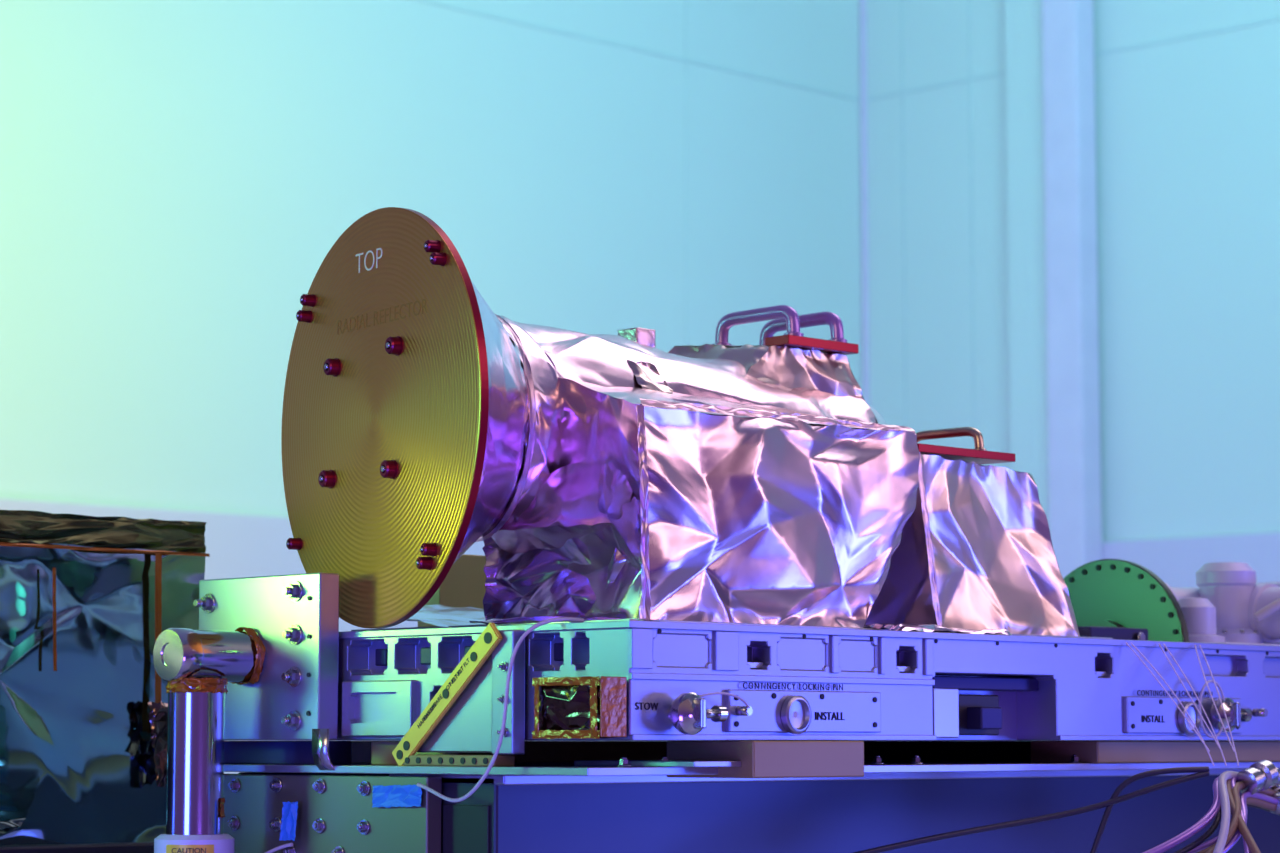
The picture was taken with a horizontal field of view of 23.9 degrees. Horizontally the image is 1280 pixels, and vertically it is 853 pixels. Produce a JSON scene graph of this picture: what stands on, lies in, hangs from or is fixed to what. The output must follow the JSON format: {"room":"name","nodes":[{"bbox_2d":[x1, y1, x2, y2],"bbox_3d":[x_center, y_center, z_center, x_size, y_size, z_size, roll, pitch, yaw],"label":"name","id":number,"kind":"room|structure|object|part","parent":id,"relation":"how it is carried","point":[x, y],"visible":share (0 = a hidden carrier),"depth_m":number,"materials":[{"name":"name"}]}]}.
{"room":"clean room","nodes":[
{"label":"clean room","id":0,"kind":"room"},
{"bbox_2d":[0,0,862,516],"bbox_3d":[-4.290,-0.981,8.946,15.300,6.200,0.200,6,-8,-45],"label":"wall","id":1,"kind":"structure","parent":0,"point":[176,176],"depth_m":11.90,"materials":[{"name":"paint"}]},
{"bbox_2d":[0,498,869,773],"bbox_3d":[-4.276,1.067,8.577,15.100,2.050,0.040,6,-8,-45],"label":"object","id":2,"kind":"structure","parent":1,"relation":"attached to","point":[238,545],"depth_m":11.40,"materials":[{"name":"white"}]},
{"bbox_2d":[416,0,859,100],"bbox_3d":[-4.292,-2.088,8.914,15.090,0.015,0.005,6,-8,-45],"label":"seam","id":3,"kind":"object","parent":1,"relation":"attached to","point":[424,1],"visible":1,"depth_m":13.15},
{"bbox_2d":[1004,0,1051,740],"bbox_3d":[1.743,-0.526,13.323,0.055,6.200,0.270,6,-8,-45],"label":"column cover","id":4,"kind":"structure","parent":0,"point":[1027,324],"depth_m":13.35,"materials":[{"name":"paint"}]},
{"bbox_2d":[866,0,1279,541],"bbox_3d":[5.221,-0.860,10.107,0.200,6.200,11.600,6,-8,-45],"label":"wall","id":5,"kind":"structure","parent":0,"point":[1187,131],"depth_m":13.04,"materials":[{"name":"paint"}]},
{"bbox_2d":[860,0,869,404],"bbox_3d":[1.052,-1.466,14.201,0.025,4.150,0.025,6,-8,-45],"label":"trim","id":6,"kind":"structure","parent":5,"relation":"attached to","point":[863,22],"depth_m":14.15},
{"bbox_2d":[968,0,974,448],"bbox_3d":[1.503,-1.511,13.767,0.004,4.150,0.010,6,-8,-45],"label":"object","id":7,"kind":"object","parent":5,"relation":"attached to","point":[969,37],"visible":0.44,"depth_m":13.71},
{"bbox_2d":[867,16,1279,100],"bbox_3d":[5.152,-1.960,10.145,0.005,0.015,11.590,6,-8,-45],"label":"seam","id":8,"kind":"object","parent":5,"relation":"attached to","point":[1274,18],"visible":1,"depth_m":13.17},
{"bbox_2d":[870,532,1279,740],"bbox_3d":[5.150,1.193,9.794,0.040,2.050,11.560,6,-8,-45],"label":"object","id":9,"kind":"structure","parent":5,"relation":"attached to","point":[1176,561],"depth_m":12.68,"materials":[{"name":"white"}]},
{"bbox_3d":[-0.189,1.728,4.542,15.300,0.100,11.800,6,-8,-45],"label":"floor","id":10,"kind":"structure","parent":0,"visible":0},
{"bbox_2d":[153,573,338,852],"bbox_3d":[-0.558,0.900,3.914,0.203,1.418,0.262,6,-8,-45],"label":"support stand","id":11,"kind":"object","parent":10,"relation":"on","point":[261,662],"visible":1,"depth_m":3.95,"materials":[{"name":"metal"}]},
{"bbox_3d":[-0.583,0.447,3.962,0.074,0.229,0.074,6,-8,-45],"label":"post","id":12,"kind":"part","parent":11,"relation":"part of","materials":[{"name":"metal"}]},
{"bbox_2d":[204,594,214,612],"bbox_3d":[-0.586,0.240,4.105,0.027,0.027,0.003,-6,-8,45],"label":"bolt","id":13,"kind":"object","parent":11,"relation":"in","point":[209,599],"depth_m":4.10,"materials":[{"name":"metal"}]},
{"bbox_3d":[-0.498,0.310,4.035,0.033,0.218,0.262,6,-8,-45],"label":"plate","id":14,"kind":"part","parent":11,"relation":"part of","materials":[{"name":"metal"}]},
{"bbox_2d":[289,710,300,730],"bbox_3d":[-0.453,0.385,3.956,0.027,0.027,0.003,-6,-8,45],"label":"bolt","id":15,"kind":"object","parent":11,"relation":"in","point":[294,715],"depth_m":3.95,"materials":[{"name":"metal"}]},
{"bbox_2d":[289,624,301,644],"bbox_3d":[-0.453,0.273,3.968,0.027,0.027,0.003,-6,-8,45],"label":"bolt","id":16,"kind":"object","parent":11,"relation":"in","point":[295,630],"depth_m":3.96,"materials":[{"name":"metal"}]},
{"bbox_2d":[290,666,301,686],"bbox_3d":[-0.453,0.328,3.962,0.027,0.027,0.003,-6,-8,45],"label":"bolt","id":17,"kind":"object","parent":11,"relation":"in","point":[295,671],"depth_m":3.95,"materials":[{"name":"metal"}]},
{"bbox_2d":[290,581,302,601],"bbox_3d":[-0.453,0.217,3.974,0.027,0.027,0.003,-6,-8,45],"label":"bolt","id":18,"kind":"object","parent":11,"relation":"in","point":[296,587],"depth_m":3.97,"materials":[{"name":"metal"}]},
{"bbox_2d":[223,729,1279,852],"bbox_3d":[0.559,1.081,4.671,2.554,1.215,0.890,6,-8,-45],"label":"bench","id":19,"kind":"object","parent":10,"relation":"on","point":[553,796],"depth_m":4.04,"materials":[{"name":"metal"}]},
{"bbox_2d":[231,816,239,829],"bbox_3d":[-0.543,0.532,4.053,0.020,0.020,0.003,-6,-8,45],"label":"bolt","id":20,"kind":"object","parent":19,"relation":"in","point":[235,820],"depth_m":4.05,"materials":[{"name":"metal"}]},
{"bbox_2d":[231,778,239,792],"bbox_3d":[-0.543,0.482,4.059,0.020,0.020,0.003,-6,-8,45],"label":"bolt","id":21,"kind":"object","parent":19,"relation":"in","point":[235,782],"depth_m":4.05,"materials":[{"name":"metal"}]},
{"bbox_2d":[273,817,281,831],"bbox_3d":[-0.480,0.525,3.990,0.020,0.020,0.003,-6,-8,45],"label":"bolt","id":22,"kind":"object","parent":19,"relation":"in","point":[277,821],"depth_m":3.98,"materials":[{"name":"metal"}]},
{"bbox_2d":[273,778,281,792],"bbox_3d":[-0.480,0.474,3.995,0.020,0.020,0.003,-6,-8,45],"label":"bolt","id":23,"kind":"object","parent":19,"relation":"in","point":[277,782],"depth_m":3.99,"materials":[{"name":"metal"}]},
{"bbox_2d":[290,845,295,852],"bbox_3d":[-0.459,0.558,3.966,0.020,0.020,0.003,-6,-8,45],"label":"bolt","id":24,"kind":"object","parent":19,"relation":"in","point":[293,848],"depth_m":3.96,"materials":[{"name":"metal"}]},
{"bbox_2d":[316,818,324,832],"bbox_3d":[-0.416,0.518,3.927,0.020,0.020,0.003,-6,-8,45],"label":"bolt","id":25,"kind":"object","parent":19,"relation":"in","point":[320,822],"depth_m":3.92,"materials":[{"name":"metal"}]},
{"bbox_2d":[316,778,325,793],"bbox_3d":[-0.416,0.468,3.932,0.020,0.020,0.003,-6,-8,45],"label":"bolt","id":26,"kind":"object","parent":19,"relation":"in","point":[320,782],"depth_m":3.93,"materials":[{"name":"metal"}]},
{"bbox_3d":[-0.445,0.571,3.970,0.025,0.225,0.530,6,-8,-45],"label":"plate","id":27,"kind":"part","parent":19,"relation":"part of","materials":[{"name":"metal"}]},
{"bbox_2d":[335,846,343,852],"bbox_3d":[-0.388,0.550,3.895,0.020,0.020,0.003,-6,-8,45],"label":"bolt","id":28,"kind":"object","parent":19,"relation":"in","point":[338,849],"depth_m":3.89,"materials":[{"name":"metal"}]},
{"bbox_3d":[-0.370,0.496,3.873,0.266,0.075,0.010,-5,-8,41],"label":"strip of blue tape","id":29,"kind":"part","parent":19,"relation":"part of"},
{"bbox_2d":[360,819,369,834],"bbox_3d":[-0.352,0.512,3.864,0.020,0.020,0.003,-6,-8,45],"label":"bolt","id":30,"kind":"object","parent":19,"relation":"in","point":[364,823],"depth_m":3.86,"materials":[{"name":"metal"}]},
{"bbox_2d":[361,781,369,795],"bbox_3d":[-0.352,0.463,3.869,0.020,0.020,0.003,-6,-8,45],"label":"bolt","id":31,"kind":"object","parent":19,"relation":"in","point":[365,785],"depth_m":3.86,"materials":[{"name":"metal"}]},
{"bbox_3d":[-0.230,0.417,3.770,0.035,0.014,0.180,6,-8,-45],"label":"foot rail","id":32,"kind":"part","parent":19,"relation":"part of","materials":[{"name":"yellow metal"}]},
{"bbox_3d":[0.292,0.532,4.965,2.200,0.032,0.060,6,-8,-45],"label":"rail","id":33,"kind":"part","parent":19,"relation":"part of","materials":[{"name":"black metal"}]},
{"bbox_2d":[617,764,631,766],"bbox_3d":[-0.019,0.410,3.655,0.018,0.003,0.018,6,-8,-45],"label":"washer","id":34,"kind":"object","parent":19,"relation":"in","point":[619,765],"depth_m":3.65,"materials":[{"name":"metal"}]},
{"bbox_3d":[0.564,0.529,4.734,2.540,0.010,0.770,6,-8,-45],"label":"bench plate","id":35,"kind":"part","parent":19,"relation":"part of","materials":[{"name":"metal"}]},
{"bbox_2d":[337,620,1279,765],"bbox_3d":[0.604,0.435,4.704,2.539,0.178,1.001,6,-8,-45],"label":"platform","id":36,"kind":"object","parent":19,"relation":"on","point":[686,680],"visible":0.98,"depth_m":3.90,"materials":[{"name":"metal"}]},
{"bbox_2d":[265,617,583,852],"bbox_3d":[-0.312,0.416,3.842,0.094,0.331,0.603,6,-8,-45],"label":"cable","id":37,"kind":"object","parent":36,"relation":"attached to","point":[541,623],"visible":1,"depth_m":3.66,"materials":[{"name":"white plastic"}]},
{"bbox_2d":[392,623,501,765],"bbox_3d":[-0.242,0.337,3.769,0.009,0.179,0.201,6,-8,-45],"label":"brace","id":38,"kind":"object","parent":36,"relation":"attached to","point":[490,637],"visible":1,"depth_m":3.76,"materials":[{"name":"yellow metal"}]},
{"bbox_2d":[502,662,507,670],"bbox_3d":[-0.167,0.294,3.704,0.012,0.012,0.003,-6,-8,45],"label":"bolt","id":39,"kind":"object","parent":36,"relation":"in","point":[504,664],"depth_m":3.70,"materials":[{"name":"metal"}]},
{"bbox_3d":[-0.162,0.326,3.712,0.020,0.152,0.040,6,-8,-45],"label":"gusset post","id":40,"kind":"part","parent":36,"relation":"part of","materials":[{"name":"metal"}]},
{"bbox_2d":[532,676,626,738],"bbox_3d":[-0.073,0.336,3.604,0.046,0.074,0.118,6,-8,-45],"label":"box","id":41,"kind":"object","parent":36,"relation":"attached to","point":[595,707],"visible":1,"depth_m":3.58,"materials":[{"name":"metal"}]},
{"bbox_3d":[0.056,0.344,3.623,0.050,0.050,0.040,6,-8,-45],"label":"knob","id":42,"kind":"part","parent":36,"relation":"part of","materials":[{"name":"metal"}]},
{"bbox_2d":[281,207,1112,638],"bbox_3d":[0.043,0.027,4.310,1.147,0.562,0.802,6,-8,-45],"label":"instrument","id":43,"kind":"object","parent":36,"relation":"on","point":[600,477],"visible":0.93,"depth_m":3.98,"materials":[{"name":"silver metal"}]},
{"bbox_3d":[-0.221,0.263,4.555,0.260,0.132,0.050,6,-8,-45],"label":"tan rail","id":44,"kind":"part","parent":43,"relation":"part of","materials":[{"name":"beige"}]},
{"bbox_3d":[0.151,0.297,4.278,1.000,0.008,0.540,6,-8,-45],"label":"plate","id":45,"kind":"part","parent":43,"relation":"part of","materials":[{"name":"metal"}]},
{"bbox_3d":[0.174,-0.149,4.479,0.020,0.054,0.165,6,-8,-45],"label":"lift handle","id":46,"kind":"part","parent":43,"relation":"part of","materials":[{"name":"silver metal"}]},
{"bbox_3d":[0.242,-0.142,4.547,0.020,0.054,0.165,6,-8,-45],"label":"lift handle","id":47,"kind":"part","parent":43,"relation":"part of","materials":[{"name":"silver metal"}]},
{"bbox_3d":[0.254,-0.119,4.456,0.155,0.014,0.047,6,-8,-45],"label":"lifting plate","id":48,"kind":"part","parent":43,"relation":"part of","materials":[{"name":"red metal"}]},
{"bbox_3d":[0.448,0.024,4.441,0.014,0.041,0.144,6,-8,-45],"label":"lift handle","id":49,"kind":"part","parent":43,"relation":"part of","materials":[{"name":"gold metal"}]},
{"bbox_3d":[0.403,0.044,4.384,0.220,0.012,0.185,6,-8,-45],"label":"lifting plate","id":50,"kind":"part","parent":43,"relation":"part of","materials":[{"name":"red metal"}]},
{"bbox_3d":[0.082,0.347,3.650,0.012,0.012,0.035,-6,-8,45],"label":"knob arm","id":51,"kind":"part","parent":36,"relation":"part of","materials":[{"name":"metal"}]},
{"bbox_3d":[0.207,0.358,3.799,0.285,0.052,0.008,6,-8,-45],"label":"pin plate","id":52,"kind":"part","parent":36,"relation":"part of","materials":[{"name":"metal"}]},
{"bbox_2d":[932,676,1037,690],"bbox_3d":[0.458,0.351,4.127,0.230,0.018,0.040,6,-8,-45],"label":"shelf","id":53,"kind":"object","parent":36,"relation":"attached to","point":[942,683],"depth_m":4.12,"materials":[{"name":"metal"}]},
{"bbox_2d":[853,760,1279,852],"bbox_3d":[0.721,0.540,4.122,0.995,0.168,0.266,4,-7,-33],"label":"bundle","id":54,"kind":"object","parent":36,"relation":"attached to","point":[1259,784],"visible":1,"depth_m":4.13,"materials":[{"name":"rubber"}]},
{"bbox_2d":[1063,559,1188,641],"bbox_3d":[0.674,0.279,4.789,0.296,0.150,0.336,6,-8,-45],"label":"disc","id":55,"kind":"object","parent":36,"relation":"on","point":[1120,599],"visible":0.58,"depth_m":4.86,"materials":[{"name":"metal"}]},
{"bbox_3d":[0.787,0.418,4.375,0.285,0.052,0.008,6,-8,-45],"label":"pin plate","id":56,"kind":"part","parent":36,"relation":"part of","materials":[{"name":"metal"}]},
{"bbox_2d":[1164,562,1279,645],"bbox_3d":[1.012,0.313,5.145,0.560,0.156,0.376,6,-8,-45],"label":"canisters","id":57,"kind":"object","parent":36,"relation":"on","point":[1228,606],"visible":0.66,"depth_m":5.03,"materials":[{"name":"paint"}]},
{"bbox_3d":[0.851,0.421,4.414,0.050,0.050,0.040,6,-8,-45],"label":"knob","id":58,"kind":"part","parent":36,"relation":"part of","materials":[{"name":"metal"}]},
{"bbox_2d":[871,762,883,764],"bbox_3d":[0.313,0.445,3.985,0.018,0.003,0.018,6,-8,-45],"label":"washer","id":59,"kind":"object","parent":19,"relation":"in","point":[873,763],"depth_m":3.98,"materials":[{"name":"metal"}]},
{"bbox_2d":[910,762,922,764],"bbox_3d":[0.370,0.451,4.042,0.018,0.003,0.018,6,-8,-45],"label":"washer","id":60,"kind":"object","parent":19,"relation":"in","point":[911,763],"depth_m":4.03,"materials":[{"name":"metal"}]},
{"bbox_2d":[1042,0,1104,740],"bbox_3d":[1.878,-0.546,13.133,0.190,6.200,0.135,-6,-8,45],"label":"column","id":61,"kind":"structure","parent":10,"relation":"on","point":[1074,455],"depth_m":13.09,"materials":[{"name":"paint"}]},
{"bbox_3d":[-1.228,1.156,4.349,1.075,0.999,0.685,6,-8,-45],"label":"equipment cart","id":62,"kind":"object","parent":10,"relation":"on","visible":0},
{"bbox_2d":[0,510,209,852],"bbox_3d":[-1.216,0.391,4.431,1.035,0.537,0.638,6,-8,-45],"label":"enclosure","id":63,"kind":"object","parent":62,"relation":"on","point":[84,699],"visible":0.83,"depth_m":4.45,"materials":[{"name":"metal"}]},
{"bbox_3d":[-0.684,0.391,4.588,0.020,0.470,0.020,6,-8,-45],"label":"frame post","id":64,"kind":"part","parent":63,"relation":"part of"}
]}

